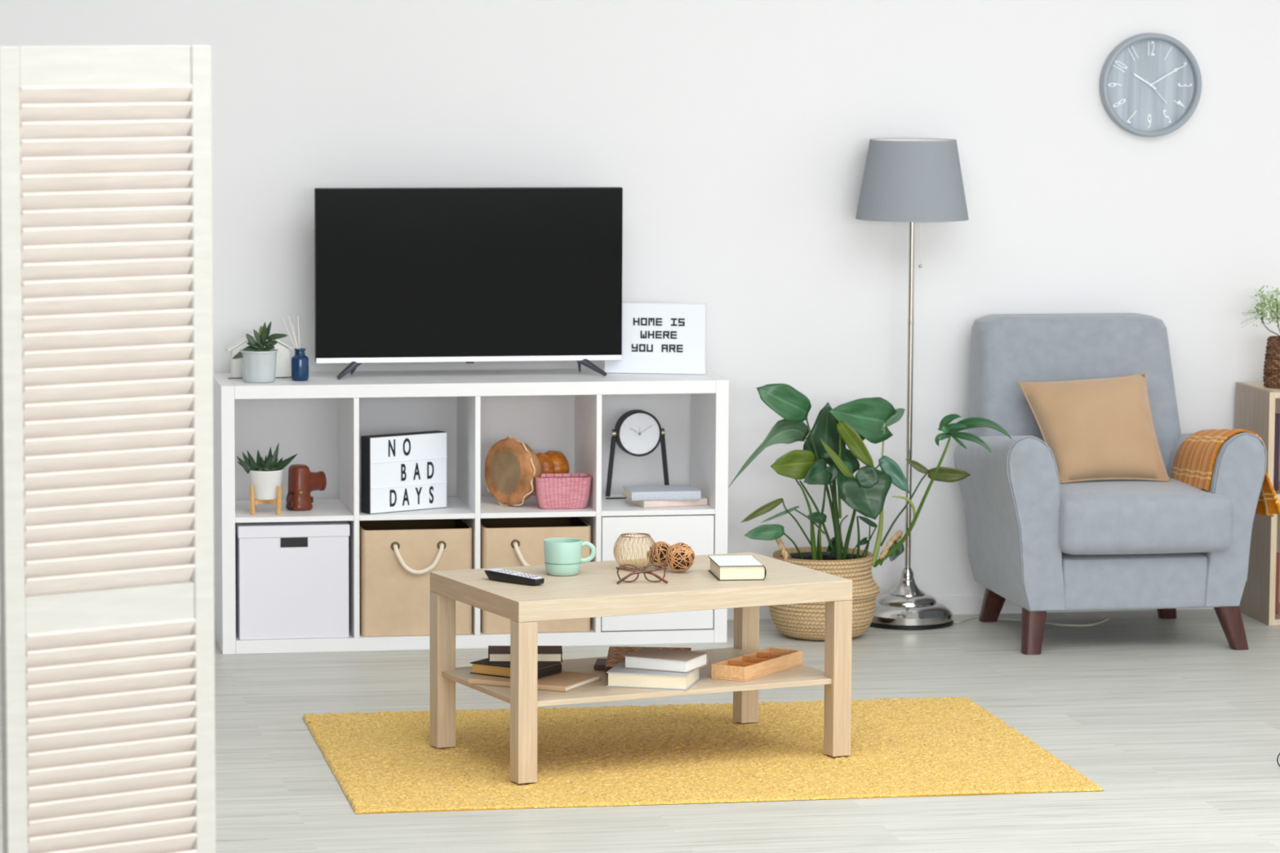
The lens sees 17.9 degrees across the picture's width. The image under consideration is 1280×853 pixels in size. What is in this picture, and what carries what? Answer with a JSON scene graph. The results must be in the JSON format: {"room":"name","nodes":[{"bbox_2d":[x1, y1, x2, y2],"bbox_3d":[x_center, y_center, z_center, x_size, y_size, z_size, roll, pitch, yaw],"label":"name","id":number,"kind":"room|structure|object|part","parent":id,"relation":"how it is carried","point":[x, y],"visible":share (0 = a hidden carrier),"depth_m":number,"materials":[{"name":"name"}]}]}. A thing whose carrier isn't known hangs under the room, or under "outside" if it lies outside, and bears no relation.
{"room":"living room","nodes":[
{"label":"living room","id":0,"kind":"room"},
{"bbox_2d":[239,348,278,382],"bbox_3d":[-1.093,-0.175,11.652,0.110,0.090,0.110,-1,6,-10],"label":"pot","id":1,"kind":"object","parent":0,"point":[258,365],"depth_m":11.61,"materials":[{"name":"grey ceramic"}]},
{"bbox_2d":[248,469,284,499],"bbox_3d":[-1.074,0.165,11.665,0.103,0.084,0.103,-1,6,-10],"label":"pot","id":2,"kind":"object","parent":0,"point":[264,482],"depth_m":11.63,"materials":[{"name":"white ceramic"}]},
{"bbox_2d":[291,347,308,380],"bbox_3d":[-0.979,-0.179,11.694,0.051,0.091,0.051,-1,6,-10],"label":"bottle","id":3,"kind":"object","parent":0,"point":[300,362],"depth_m":11.68,"materials":[{"name":"blue glass"}]},
{"bbox_2d":[484,440,544,503],"bbox_3d":[-0.347,0.128,11.882,0.189,0.188,0.122,6,9,43],"label":"drumhead","id":4,"kind":"object","parent":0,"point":[511,467],"depth_m":11.82,"materials":[{"name":"wood"}]},
{"bbox_2d":[0,0,1279,597],"bbox_3d":[-0.783,-0.901,12.031,9.800,3.200,0.150,-1,6,-10],"label":"wall","id":5,"kind":"structure","parent":0,"point":[735,135],"depth_m":12.20,"materials":[{"name":"white paint"}]},
{"bbox_2d":[25,595,1213,635],"bbox_3d":[-0.777,0.571,12.109,9.800,0.055,0.014,-1,6,-10],"label":"baseboard","id":6,"kind":"structure","parent":5,"relation":"attached to","point":[958,605],"depth_m":12.43,"materials":[{"name":"white paint"}]},
{"bbox_2d":[1099,32,1201,137],"bbox_3d":[1.552,-1.038,12.344,0.314,0.314,0.041,-1,6,-10],"label":"wall clock","id":7,"kind":"object","parent":5,"relation":"attached to","point":[1150,83],"visible":1,"depth_m":12.35,"materials":[{"name":"grey plastic"}]},
{"bbox_2d":[0,608,1279,852],"bbox_3d":[0.578,1.458,4.690,9.800,0.100,15.200,-1,6,-10],"label":"floor","id":8,"kind":"structure","parent":0,"point":[1178,727],"depth_m":10.18,"materials":[{"name":"grey wood"}]},
{"bbox_2d":[0,45,215,852],"bbox_3d":[-0.910,0.251,6.953,0.401,1.797,0.029,-4,8,-35],"label":"folding screen","id":9,"kind":"object","parent":8,"relation":"on","point":[106,335],"visible":1,"depth_m":6.92,"materials":[{"name":"white wood"}]},
{"bbox_3d":[-0.905,-0.608,6.860,0.323,0.069,0.018,-4,8,-35],"label":"rail","id":10,"kind":"part","parent":9,"relation":"part of","materials":[{"name":"white wood"}]},
{"bbox_3d":[-0.910,0.311,6.959,0.323,0.066,0.018,-4,8,-35],"label":"rail","id":11,"kind":"part","parent":9,"relation":"part of","materials":[{"name":"white wood"}]},
{"bbox_2d":[213,368,728,654],"bbox_3d":[-0.502,0.237,11.884,1.470,0.770,0.390,-1,6,-10],"label":"shelving unit","id":12,"kind":"object","parent":8,"relation":"on","point":[703,528],"visible":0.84,"depth_m":11.76,"materials":[{"name":"white wood"}]},
{"bbox_3d":[-1.206,0.247,11.757,0.038,0.770,0.390,-1,6,-10],"label":"panel","id":13,"kind":"part","parent":12,"relation":"part of","materials":[{"name":"white metal"}]},
{"bbox_2d":[225,328,294,378],"bbox_3d":[-1.101,-0.212,11.782,0.195,0.139,0.093,-1,6,-10],"label":"house ornament","id":14,"kind":"object","parent":12,"relation":"on","point":[282,364],"visible":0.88,"depth_m":11.76,"materials":[{"name":"white"}]},
{"bbox_3d":[-1.149,-0.251,11.774,0.097,0.061,0.084,-1,6,-10],"label":"roof panel","id":15,"kind":"part","parent":14,"relation":"part of","materials":[{"name":"white"}]},
{"bbox_3d":[-1.054,-0.252,11.791,0.097,0.061,0.084,-1,6,-10],"label":"roof panel","id":16,"kind":"part","parent":14,"relation":"part of","materials":[{"name":"white"}]},
{"bbox_2d":[232,320,288,382],"bbox_3d":[-1.081,-0.216,11.640,0.138,0.175,0.112,3,7,25],"label":"potted succulent","id":17,"kind":"object","parent":12,"relation":"on","point":[258,363],"visible":1,"depth_m":11.62,"materials":[{"name":"ceramic"}]},
{"bbox_2d":[249,483,282,515],"bbox_3d":[-1.075,0.207,11.669,0.091,0.084,0.091,0,6,-3],"label":"plant stand","id":18,"kind":"object","parent":12,"relation":"on","point":[253,502],"visible":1,"depth_m":11.63,"materials":[{"name":"brown wood"}]},
{"bbox_3d":[-1.110,0.211,11.630,0.012,0.084,0.014,6,8,41],"label":"leg","id":19,"kind":"part","parent":18,"relation":"part of","materials":[{"name":"brown wood"}]},
{"bbox_2d":[236,442,297,499],"bbox_3d":[-1.073,0.128,11.661,0.174,0.159,0.103,-1,6,-10],"label":"aloe","id":20,"kind":"object","parent":18,"relation":"on","point":[265,476],"visible":1,"depth_m":11.63,"materials":[{"name":"green plant"}]},
{"bbox_3d":[-1.035,0.211,11.634,0.014,0.084,0.012,6,8,41],"label":"leg","id":21,"kind":"part","parent":18,"relation":"part of","materials":[{"name":"brown wood"}]},
{"bbox_2d":[235,520,350,639],"bbox_3d":[-1.021,0.427,11.800,0.320,0.328,0.356,-1,6,-10],"label":"storage box","id":22,"kind":"object","parent":12,"relation":"on","point":[291,578],"visible":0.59,"depth_m":11.63,"materials":[{"name":"white"}]},
{"bbox_3d":[-1.020,0.281,11.784,0.320,0.034,0.356,-1,6,-10],"label":"lid","id":23,"kind":"part","parent":22,"relation":"part of","materials":[{"name":"white"}]},
{"bbox_2d":[282,315,308,380],"bbox_3d":[-0.988,-0.226,11.692,0.070,0.185,0.051,2,6,17],"label":"reed diffuser","id":24,"kind":"object","parent":12,"relation":"on","point":[300,362],"visible":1,"depth_m":11.68,"materials":[{"name":"blue glass"}]},
{"bbox_2d":[285,464,326,511],"bbox_3d":[-0.977,0.175,11.758,0.132,0.129,0.082,-3,7,-28],"label":"case","id":25,"kind":"object","parent":12,"relation":"on","point":[301,482],"visible":1,"depth_m":11.73,"materials":[{"name":"leather"}]},
{"bbox_2d":[360,430,447,514],"bbox_3d":[-0.681,0.132,11.742,0.268,0.222,0.052,-4,8,-37],"label":"letter board","id":26,"kind":"object","parent":12,"relation":"on","point":[403,471],"visible":1,"depth_m":11.71,"materials":[{"name":"white plastic"}]},
{"bbox_3d":[-0.665,0.097,11.720,0.262,0.003,0.003,-4,8,-37],"label":"rail","id":27,"kind":"part","parent":26,"relation":"part of","materials":[{"name":"white plastic"}]},
{"bbox_3d":[-0.665,0.170,11.727,0.262,0.003,0.003,-4,8,-37],"label":"rail","id":28,"kind":"part","parent":26,"relation":"part of","materials":[{"name":"white plastic"}]},
{"bbox_2d":[359,519,471,636],"bbox_3d":[-0.668,0.433,11.857,0.320,0.308,0.361,-1,6,-10],"label":"storage bin","id":29,"kind":"object","parent":12,"relation":"on","point":[397,557],"visible":0.87,"depth_m":11.70,"materials":[{"name":"beige fabric"}]},
{"bbox_3d":[-0.636,0.381,11.688,0.147,0.088,0.029,-1,6,-10],"label":"rope handle","id":30,"kind":"part","parent":29,"relation":"part of","materials":[{"name":"beige fabric"}]},
{"bbox_2d":[314,186,622,379],"bbox_3d":[-0.496,-0.421,11.834,0.901,0.548,0.146,-1,6,-10],"label":"television","id":31,"kind":"object","parent":12,"relation":"on","point":[468,275],"visible":1,"depth_m":11.82,"materials":[{"name":"black plastic"}]},
{"bbox_3d":[-0.498,-0.198,11.861,0.900,0.016,0.032,-1,6,-10],"label":"trim","id":32,"kind":"part","parent":31,"relation":"part of","materials":[{"name":"silver metal"}]},
{"bbox_3d":[-0.500,-0.126,11.845,1.393,0.038,0.390,-1,6,-10],"label":"panel","id":33,"kind":"part","parent":12,"relation":"part of","materials":[{"name":"wood"}]},
{"bbox_3d":[-0.504,0.601,11.924,1.393,0.038,0.390,-1,6,-10],"label":"panel","id":34,"kind":"part","parent":12,"relation":"part of","materials":[{"name":"white metal"}]},
{"bbox_2d":[483,435,568,506],"bbox_3d":[-0.318,0.124,11.915,0.207,0.207,0.220,6,9,44],"label":"pumpkins","id":35,"kind":"object","parent":12,"relation":"on","point":[511,467],"visible":0.93,"depth_m":11.84,"materials":[{"name":"orange wood"}]},
{"bbox_3d":[-0.381,0.131,11.850,0.207,0.207,0.021,6,9,44],"label":"rim cord","id":36,"kind":"part","parent":35,"relation":"part of","materials":[{"name":"beige plastic"}]},
{"bbox_2d":[480,516,591,633],"bbox_3d":[-0.325,0.428,11.919,0.316,0.308,0.361,-1,6,-10],"label":"storage bin","id":37,"kind":"object","parent":12,"relation":"on","point":[513,541],"visible":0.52,"depth_m":11.76,"materials":[{"name":"beige fabric"}]},
{"bbox_3d":[-0.293,0.376,11.750,0.147,0.088,0.029,-1,6,-10],"label":"rope handle","id":38,"kind":"part","parent":37,"relation":"part of","materials":[{"name":"beige fabric"}]},
{"bbox_2d":[534,473,591,509],"bbox_3d":[-0.227,0.189,11.827,0.165,0.094,0.099,-1,6,-8],"label":"woven basket","id":39,"kind":"object","parent":12,"relation":"on","point":[552,491],"visible":1,"depth_m":11.78,"materials":[{"name":"pink wicker"}]},
{"bbox_2d":[604,409,669,499],"bbox_3d":[-0.007,0.082,12.047,0.197,0.263,0.046,-1,6,-14],"label":"desk clock","id":40,"kind":"object","parent":12,"relation":"on","point":[637,433],"visible":0.98,"depth_m":12.03,"materials":[{"name":"black metal"}]},
{"bbox_3d":[-0.077,0.021,12.020,0.015,0.017,0.017,-1,6,-14],"label":"knob","id":41,"kind":"part","parent":40,"relation":"part of","materials":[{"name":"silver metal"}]},
{"bbox_2d":[604,302,706,374],"bbox_3d":[0.044,-0.259,11.955,0.300,0.208,0.030,1,6,7],"label":"letter sign","id":42,"kind":"object","parent":12,"relation":"on","point":[658,338],"visible":1,"depth_m":11.94,"materials":[{"name":"white plastic"}]},
{"bbox_3d":[0.051,0.426,11.817,0.330,0.333,0.018,-1,6,-10],"label":"door","id":43,"kind":"part","parent":12,"relation":"part of","materials":[{"name":"wood"}]},
{"bbox_2d":[624,497,707,507],"bbox_3d":[0.076,0.216,11.937,0.199,0.020,0.159,-2,7,-21],"label":"book","id":44,"kind":"object","parent":12,"relation":"on","point":[703,501],"visible":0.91,"depth_m":11.87,"materials":[{"name":"beige paper"}]},
{"bbox_2d":[622,484,701,501],"bbox_3d":[0.063,0.195,11.916,0.205,0.026,0.150,-1,6,-11],"label":"book","id":45,"kind":"object","parent":44,"relation":"on","point":[668,492],"visible":1,"depth_m":11.86,"materials":[{"name":"beige paper"}]},
{"bbox_3d":[0.203,0.228,12.012,0.038,0.770,0.390,-1,6,-10],"label":"panel","id":46,"kind":"part","parent":12,"relation":"part of","materials":[{"name":"white metal"}]},
{"bbox_2d":[302,696,1103,813],"bbox_3d":[0.113,0.809,10.154,1.800,0.012,1.278,-1,6,-10],"label":"rug","id":47,"kind":"object","parent":8,"relation":"on","point":[386,762],"visible":0.94,"depth_m":10.04,"materials":[{"name":"carpet"}]},
{"bbox_2d":[430,551,852,783],"bbox_3d":[-0.001,0.588,10.097,0.900,0.438,0.550,-3,7,-25],"label":"coffee table","id":48,"kind":"object","parent":47,"relation":"on","point":[594,591],"visible":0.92,"depth_m":9.97,"materials":[{"name":"brown wood"}]},
{"bbox_3d":[-0.492,0.606,10.142,0.050,0.388,0.050,-3,7,-25],"label":"leg","id":49,"kind":"part","parent":48,"relation":"part of","materials":[{"name":"brown wood"}]},
{"bbox_2d":[484,568,544,585],"bbox_3d":[-0.306,0.369,9.951,0.174,0.024,0.045,6,8,41],"label":"remote control","id":50,"kind":"object","parent":48,"relation":"on","point":[499,575],"visible":1,"depth_m":9.93,"materials":[{"name":"black plastic"}]},
{"bbox_3d":[-0.307,0.361,9.950,0.164,0.008,0.039,6,8,41],"label":"plate","id":51,"kind":"part","parent":50,"relation":"part of","materials":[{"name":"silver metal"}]},
{"bbox_3d":[-0.277,0.655,9.693,0.050,0.388,0.050,-3,7,-25],"label":"leg","id":52,"kind":"part","parent":48,"relation":"part of","materials":[{"name":"brown wood"}]},
{"bbox_2d":[468,671,601,692],"bbox_3d":[-0.257,0.620,9.966,0.264,0.012,0.202,3,7,25],"label":"book","id":53,"kind":"object","parent":48,"relation":"on","point":[564,682],"visible":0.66,"depth_m":9.91,"materials":[{"name":"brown paper"}]},
{"bbox_2d":[470,657,561,679],"bbox_3d":[-0.305,0.595,10.004,0.189,0.028,0.125,4,7,31],"label":"book","id":54,"kind":"object","parent":53,"relation":"on","point":[482,667],"visible":0.63,"depth_m":9.97,"materials":[{"name":"black paper"}]},
{"bbox_2d":[488,645,562,662],"bbox_3d":[-0.284,0.563,10.060,0.183,0.022,0.119,0,6,-2],"label":"book","id":55,"kind":"object","parent":54,"relation":"on","point":[495,653],"visible":0.69,"depth_m":10.01,"materials":[{"name":"black paper"}]},
{"bbox_2d":[543,537,595,576],"bbox_3d":[-0.179,0.324,10.094,0.124,0.086,0.095,-3,7,-25],"label":"mug","id":56,"kind":"object","parent":48,"relation":"on","point":[562,556],"visible":1,"depth_m":10.05,"materials":[{"name":"green"}]},
{"bbox_3d":[-0.130,0.312,10.090,0.041,0.054,0.007,0,6,-4],"label":"handle","id":57,"kind":"part","parent":56,"relation":"part of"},
{"bbox_2d":[593,658,606,670],"bbox_3d":[-0.017,0.597,10.184,0.190,0.012,0.100,1,6,4],"label":"book","id":58,"kind":"object","parent":48,"relation":"on","point":[600,664],"visible":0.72,"depth_m":10.14,"materials":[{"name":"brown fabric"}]},
{"bbox_2d":[613,533,656,569],"bbox_3d":[-0.012,0.314,10.180,0.109,0.087,0.109,-1,6,-10],"label":"candle holder","id":59,"kind":"object","parent":48,"relation":"on","point":[638,549],"visible":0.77,"depth_m":10.14,"materials":[{"name":"beige glass"}]},
{"bbox_2d":[441,647,831,706],"bbox_3d":[-0.001,0.620,10.100,0.876,0.014,0.526,-3,7,-25],"label":"shelf","id":60,"kind":"object","parent":48,"relation":"attached to","point":[802,675],"depth_m":9.96,"materials":[{"name":"brown wood"}]},
{"bbox_2d":[615,564,668,584],"bbox_3d":[0.005,0.362,9.948,0.127,0.044,0.045,0,6,-4],"label":"eyeglasses","id":61,"kind":"object","parent":48,"relation":"on","point":[626,572],"visible":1,"depth_m":9.96,"materials":[{"name":"brown"}]},
{"bbox_2d":[604,646,691,674],"bbox_3d":[0.021,0.585,10.131,0.208,0.049,0.139,1,6,4],"label":"book","id":62,"kind":"object","parent":48,"relation":"on","point":[615,655],"visible":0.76,"depth_m":10.16,"materials":[{"name":"paper"}]},
{"bbox_2d":[606,662,699,689],"bbox_3d":[0.032,0.611,9.950,0.201,0.036,0.152,2,6,12],"label":"book","id":63,"kind":"object","parent":48,"relation":"on","point":[618,677],"visible":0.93,"depth_m":9.88,"materials":[{"name":"beige paper"}]},
{"bbox_2d":[622,648,708,673],"bbox_3d":[0.064,0.574,9.978,0.170,0.032,0.136,3,7,23],"label":"book","id":64,"kind":"object","parent":63,"relation":"on","point":[644,659],"visible":1,"depth_m":9.94,"materials":[{"name":"white paper"}]},
{"bbox_2d":[652,541,671,567],"bbox_3d":[0.054,0.322,10.204,0.068,0.067,0.066,-1,6,-10],"label":"ball","id":65,"kind":"object","parent":48,"relation":"on","point":[661,548],"visible":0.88,"depth_m":10.18,"materials":[{"name":"brown"}]},
{"bbox_2d":[665,542,695,572],"bbox_3d":[0.101,0.327,10.133,0.074,0.074,0.074,-1,6,-10],"label":"ball","id":66,"kind":"object","parent":48,"relation":"on","point":[686,553],"visible":1,"depth_m":10.11,"materials":[{"name":"brown"}]},
{"bbox_2d":[707,555,766,580],"bbox_3d":[0.241,0.351,10.086,0.119,0.037,0.175,-1,6,-8],"label":"book","id":67,"kind":"object","parent":48,"relation":"on","point":[747,567],"visible":1,"depth_m":10.01,"materials":[{"name":"grey paper"}]},
{"bbox_3d":[0.275,0.571,10.506,0.050,0.388,0.050,-3,7,-25],"label":"leg","id":68,"kind":"part","parent":48,"relation":"part of","materials":[{"name":"brown wood"}]},
{"bbox_2d":[711,647,802,681],"bbox_3d":[0.293,0.593,10.133,0.095,0.036,0.301,4,7,30],"label":"wooden tray","id":69,"kind":"object","parent":48,"relation":"on","point":[769,660],"visible":1,"depth_m":10.09,"materials":[{"name":"brown wood"}]},
{"bbox_3d":[0.490,0.620,10.057,0.050,0.388,0.050,-3,7,-25],"label":"leg","id":70,"kind":"part","parent":48,"relation":"part of","materials":[{"name":"brown wood"}]},
{"bbox_2d":[768,530,903,640],"bbox_3d":[0.576,0.462,11.985,0.416,0.308,0.339,-1,6,-10],"label":"seagrass basket","id":71,"kind":"object","parent":8,"relation":"on","point":[806,621],"visible":0.56,"depth_m":11.87,"materials":[{"name":"wicker"}]},
{"bbox_3d":[0.421,0.365,11.955,0.050,0.089,0.181,1,6,2],"label":"handle","id":72,"kind":"part","parent":71,"relation":"part of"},
{"bbox_2d":[728,383,1012,567],"bbox_3d":[0.726,0.247,11.845,0.855,0.752,0.396,3,7,22],"label":"monstera plant","id":73,"kind":"object","parent":71,"relation":"in","point":[849,424],"visible":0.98,"depth_m":11.85,"materials":[{"name":"green plant"}]},
{"bbox_3d":[0.457,0.362,11.890,0.100,0.113,0.017,-6,9,-44],"label":"stem","id":74,"kind":"part","parent":73,"relation":"part of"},
{"bbox_3d":[0.462,0.283,11.897,0.108,0.146,0.008,-3,7,-30],"label":"stem","id":75,"kind":"part","parent":73,"relation":"part of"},
{"bbox_3d":[0.490,0.258,11.897,0.086,0.317,0.021,-5,8,-40],"label":"stem","id":76,"kind":"part","parent":73,"relation":"part of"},
{"bbox_3d":[0.498,0.279,11.897,0.092,0.076,0.005,-1,6,-10],"label":"stem","id":77,"kind":"part","parent":73,"relation":"part of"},
{"bbox_3d":[0.518,0.260,11.927,0.105,0.207,0.009,0,6,-5],"label":"stem","id":78,"kind":"part","parent":73,"relation":"part of","materials":[{"name":"plant"}]},
{"bbox_3d":[0.528,0.150,11.930,0.090,0.242,0.007,-1,6,-10],"label":"stem","id":79,"kind":"part","parent":73,"relation":"part of","materials":[{"name":"plant"}]},
{"bbox_3d":[0.534,0.161,11.905,0.120,0.416,0.032,-1,6,-10],"label":"stem","id":80,"kind":"part","parent":73,"relation":"part of","materials":[{"name":"plant"}]},
{"bbox_3d":[0.529,0.340,11.897,0.011,0.157,0.081,1,6,5],"label":"stem","id":81,"kind":"part","parent":73,"relation":"part of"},
{"bbox_3d":[0.530,0.277,11.899,0.021,0.281,0.063,-1,6,-10],"label":"stem","id":82,"kind":"part","parent":73,"relation":"part of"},
{"bbox_3d":[0.538,0.498,11.983,0.267,0.222,0.267,-1,6,-10],"label":"nursery pot","id":83,"kind":"part","parent":73,"relation":"part of","materials":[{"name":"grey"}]},
{"bbox_3d":[0.553,0.155,11.945,0.045,0.141,0.007,-1,6,-10],"label":"stem","id":84,"kind":"part","parent":73,"relation":"part of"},
{"bbox_3d":[0.580,0.281,11.929,0.021,0.266,0.042,5,8,39],"label":"stem","id":85,"kind":"part","parent":73,"relation":"part of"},
{"bbox_3d":[0.584,0.128,11.866,0.014,0.282,0.009,0,6,-1],"label":"stem","id":86,"kind":"part","parent":73,"relation":"part of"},
{"bbox_3d":[0.601,0.335,11.954,0.027,0.151,0.021,-1,6,-10],"label":"stem","id":87,"kind":"part","parent":73,"relation":"part of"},
{"bbox_3d":[0.613,0.286,11.914,0.021,0.262,0.073,-5,8,-40],"label":"stem","id":88,"kind":"part","parent":73,"relation":"part of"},
{"bbox_3d":[0.640,0.338,11.932,0.012,0.155,0.052,0,6,1],"label":"stem","id":89,"kind":"part","parent":73,"relation":"part of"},
{"bbox_3d":[0.642,0.372,11.947,0.049,0.081,0.012,1,6,7],"label":"stem","id":90,"kind":"part","parent":73,"relation":"part of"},
{"bbox_3d":[0.667,0.351,11.943,0.006,0.124,0.039,-3,7,-28],"label":"stem","id":91,"kind":"part","parent":73,"relation":"part of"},
{"bbox_3d":[0.668,0.352,11.945,0.057,0.123,0.011,2,6,17],"label":"stem","id":92,"kind":"part","parent":73,"relation":"part of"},
{"bbox_3d":[0.698,0.201,11.940,0.036,0.426,0.035,-1,6,-10],"label":"stem","id":93,"kind":"part","parent":73,"relation":"part of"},
{"bbox_3d":[0.778,0.243,11.967,0.145,0.221,0.009,-1,6,-10],"label":"stem","id":94,"kind":"part","parent":73,"relation":"part of","materials":[{"name":"plant"}]},
{"bbox_3d":[0.772,0.236,11.892,0.073,0.066,0.008,-1,6,-10],"label":"stem","id":95,"kind":"part","parent":73,"relation":"part of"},
{"bbox_3d":[0.791,0.218,11.848,0.173,0.419,0.246,-1,6,-10],"label":"stem","id":96,"kind":"part","parent":73,"relation":"part of","materials":[{"name":"plant"}]},
{"bbox_3d":[0.742,0.350,12.003,0.070,0.089,0.161,1,6,5],"label":"handle","id":97,"kind":"part","parent":71,"relation":"part of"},
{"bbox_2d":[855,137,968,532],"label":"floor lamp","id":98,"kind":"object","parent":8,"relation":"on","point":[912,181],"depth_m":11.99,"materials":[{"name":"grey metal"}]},
{"bbox_3d":[0.812,-0.736,12.103,0.337,0.236,0.337,-1,6,-10],"label":"lamp shade","id":99,"kind":"part","parent":98,"relation":"part of","materials":[{"name":"grey fabric"}]},
{"bbox_3d":[0.837,-0.591,12.111,0.001,0.217,0.001,-1,6,-10],"label":"pull chain","id":100,"kind":"part","parent":98,"relation":"part of","materials":[{"name":"silver metal"}]},
{"bbox_2d":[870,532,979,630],"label":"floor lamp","id":101,"kind":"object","parent":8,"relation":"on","point":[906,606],"depth_m":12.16,"materials":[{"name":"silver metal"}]},
{"bbox_3d":[1.175,0.587,12.275,0.501,0.009,0.145,1,6,2],"label":"power cord","id":102,"kind":"part","parent":101,"relation":"part of","materials":[{"name":"beige plastic"}]},
{"bbox_2d":[953,313,1266,654],"bbox_3d":[1.371,0.157,12.004,0.778,0.925,0.772,-1,6,-10],"label":"armchair","id":103,"kind":"object","parent":8,"relation":"on","point":[1037,543],"visible":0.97,"depth_m":11.74,"materials":[{"name":"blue fabric"}]},
{"bbox_3d":[1.076,0.523,12.256,0.083,0.140,0.126,-1,6,-10],"label":"leg","id":104,"kind":"part","parent":103,"relation":"part of","materials":[{"name":"brown wood"}]},
{"bbox_3d":[1.083,0.248,11.938,0.181,0.508,0.622,-1,6,-10],"label":"arm","id":105,"kind":"part","parent":103,"relation":"part of","materials":[{"name":"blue fabric"}]},
{"bbox_3d":[1.134,0.589,11.708,0.073,0.126,0.079,-1,6,-10],"label":"leg","id":106,"kind":"part","parent":103,"relation":"part of","materials":[{"name":"brown wood"}]},
{"bbox_3d":[1.311,0.066,12.242,0.636,0.797,0.266,-1,6,-10],"label":"backrest","id":107,"kind":"part","parent":103,"relation":"part of","materials":[{"name":"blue fabric"}]},
{"bbox_2d":[1017,373,1168,483],"bbox_3d":[1.340,0.004,11.991,0.410,0.304,0.215,-1,6,-10],"label":"cushion","id":108,"kind":"object","parent":103,"relation":"on","point":[1103,428],"visible":0.95,"depth_m":11.94,"materials":[{"name":"beige fabric"}]},
{"bbox_3d":[1.378,0.423,11.993,0.437,0.154,0.578,-1,6,-10],"label":"frame","id":109,"kind":"part","parent":103,"relation":"part of","materials":[{"name":"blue fabric"}]},
{"bbox_2d":[1057,475,1231,555],"bbox_3d":[1.413,0.258,11.905,0.513,0.187,0.542,-1,6,-10],"label":"seat cushion","id":110,"kind":"object","parent":103,"relation":"on","point":[1174,517],"depth_m":11.66,"materials":[{"name":"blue fabric"}]},
{"bbox_3d":[1.591,0.516,12.342,0.096,0.140,0.111,-1,6,-10],"label":"leg","id":111,"kind":"part","parent":103,"relation":"part of","materials":[{"name":"brown wood"}]},
{"bbox_3d":[1.666,0.240,12.044,0.181,0.508,0.622,-1,6,-10],"label":"arm","id":112,"kind":"part","parent":103,"relation":"part of","materials":[{"name":"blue fabric"}]},
{"bbox_2d":[1170,428,1279,516],"bbox_3d":[1.726,0.127,11.924,0.237,0.271,0.447,-1,6,-10],"label":"plaid blanket","id":113,"kind":"object","parent":103,"relation":"on","point":[1194,459],"visible":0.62,"depth_m":11.85,"materials":[{"name":"orange fabric"}]},
{"bbox_3d":[1.715,0.582,11.806,0.097,0.126,0.080,-1,6,-10],"label":"leg","id":114,"kind":"part","parent":103,"relation":"part of","materials":[{"name":"brown wood"}]},
{"bbox_2d":[1239,500,1279,625],"bbox_3d":[2.073,0.392,12.412,0.420,0.378,0.328,-1,6,-10],"label":"cube shelf","id":115,"kind":"object","parent":8,"relation":"on","point":[1257,602],"visible":0.45,"depth_m":12.30,"materials":[{"name":"beige wood"}]},
{"bbox_3d":[1.875,0.394,12.378,0.018,0.378,0.326,-1,6,-10],"label":"panel","id":116,"kind":"part","parent":115,"relation":"part of","materials":[{"name":"grey wood"}]},
{"bbox_2d":[1235,382,1279,500],"bbox_3d":[2.065,0.040,12.384,0.420,0.326,0.316,-1,6,-10],"label":"cube shelf","id":117,"kind":"object","parent":115,"relation":"on","point":[1256,405],"visible":0.51,"depth_m":12.29,"materials":[{"name":"grey wood"}]},
{"bbox_3d":[1.867,0.043,12.349,0.018,0.326,0.314,-1,6,-10],"label":"panel","id":118,"kind":"part","parent":117,"relation":"part of","materials":[{"name":"grey wood"}]},
{"bbox_3d":[2.065,-0.113,12.368,0.384,0.018,0.314,-1,6,-10],"label":"panel","id":119,"kind":"part","parent":117,"relation":"part of","materials":[{"name":"brown wood"}]},
{"bbox_2d":[1262,335,1279,387],"bbox_3d":[1.950,-0.197,12.325,0.117,0.150,0.117,-1,6,-10],"label":"wicker vase","id":120,"kind":"object","parent":117,"relation":"on","point":[1271,377],"visible":1,"depth_m":12.29,"materials":[{"name":"wicker"}]},
{"bbox_2d":[1240,284,1279,337],"bbox_3d":[1.902,-0.293,12.302,0.165,0.272,0.207,3,7,20],"label":"dried flowers","id":121,"kind":"object","parent":120,"relation":"in","point":[1274,304],"visible":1,"depth_m":12.29,"materials":[{"name":"green plant"}]},
{"bbox_2d":[1273,412,1279,490],"bbox_3d":[1.903,0.069,12.356,0.032,0.235,0.160,-1,6,-10],"label":"book","id":122,"kind":"object","parent":117,"relation":"in","point":[1277,428],"visible":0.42,"depth_m":12.28,"materials":[{"name":"purple paper"}]},
{"bbox_3d":[2.064,0.193,12.402,0.384,0.018,0.314,-1,6,-10],"label":"panel","id":123,"kind":"part","parent":117,"relation":"part of","materials":[{"name":"grey wood"}]},
{"bbox_3d":[2.037,0.023,12.536,0.384,0.290,0.006,-1,6,-10],"label":"panel","id":124,"kind":"part","parent":117,"relation":"part of","materials":[{"name":"grey wood"}]},
{"bbox_2d":[1275,551,1279,614],"bbox_3d":[1.909,0.468,12.400,0.032,0.190,0.160,-1,6,-10],"label":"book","id":125,"kind":"object","parent":115,"relation":"in","point":[1277,553],"visible":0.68,"depth_m":12.32,"materials":[{"name":"paper"}]},
{"bbox_3d":[2.071,0.570,12.433,0.384,0.018,0.326,-1,6,-10],"label":"panel","id":126,"kind":"part","parent":115,"relation":"part of","materials":[{"name":"grey wood"}]},
{"bbox_3d":[2.044,0.374,12.570,0.384,0.342,0.006,-1,6,-10],"label":"panel","id":127,"kind":"part","parent":115,"relation":"part of","materials":[{"name":"grey wood"}]}
]}

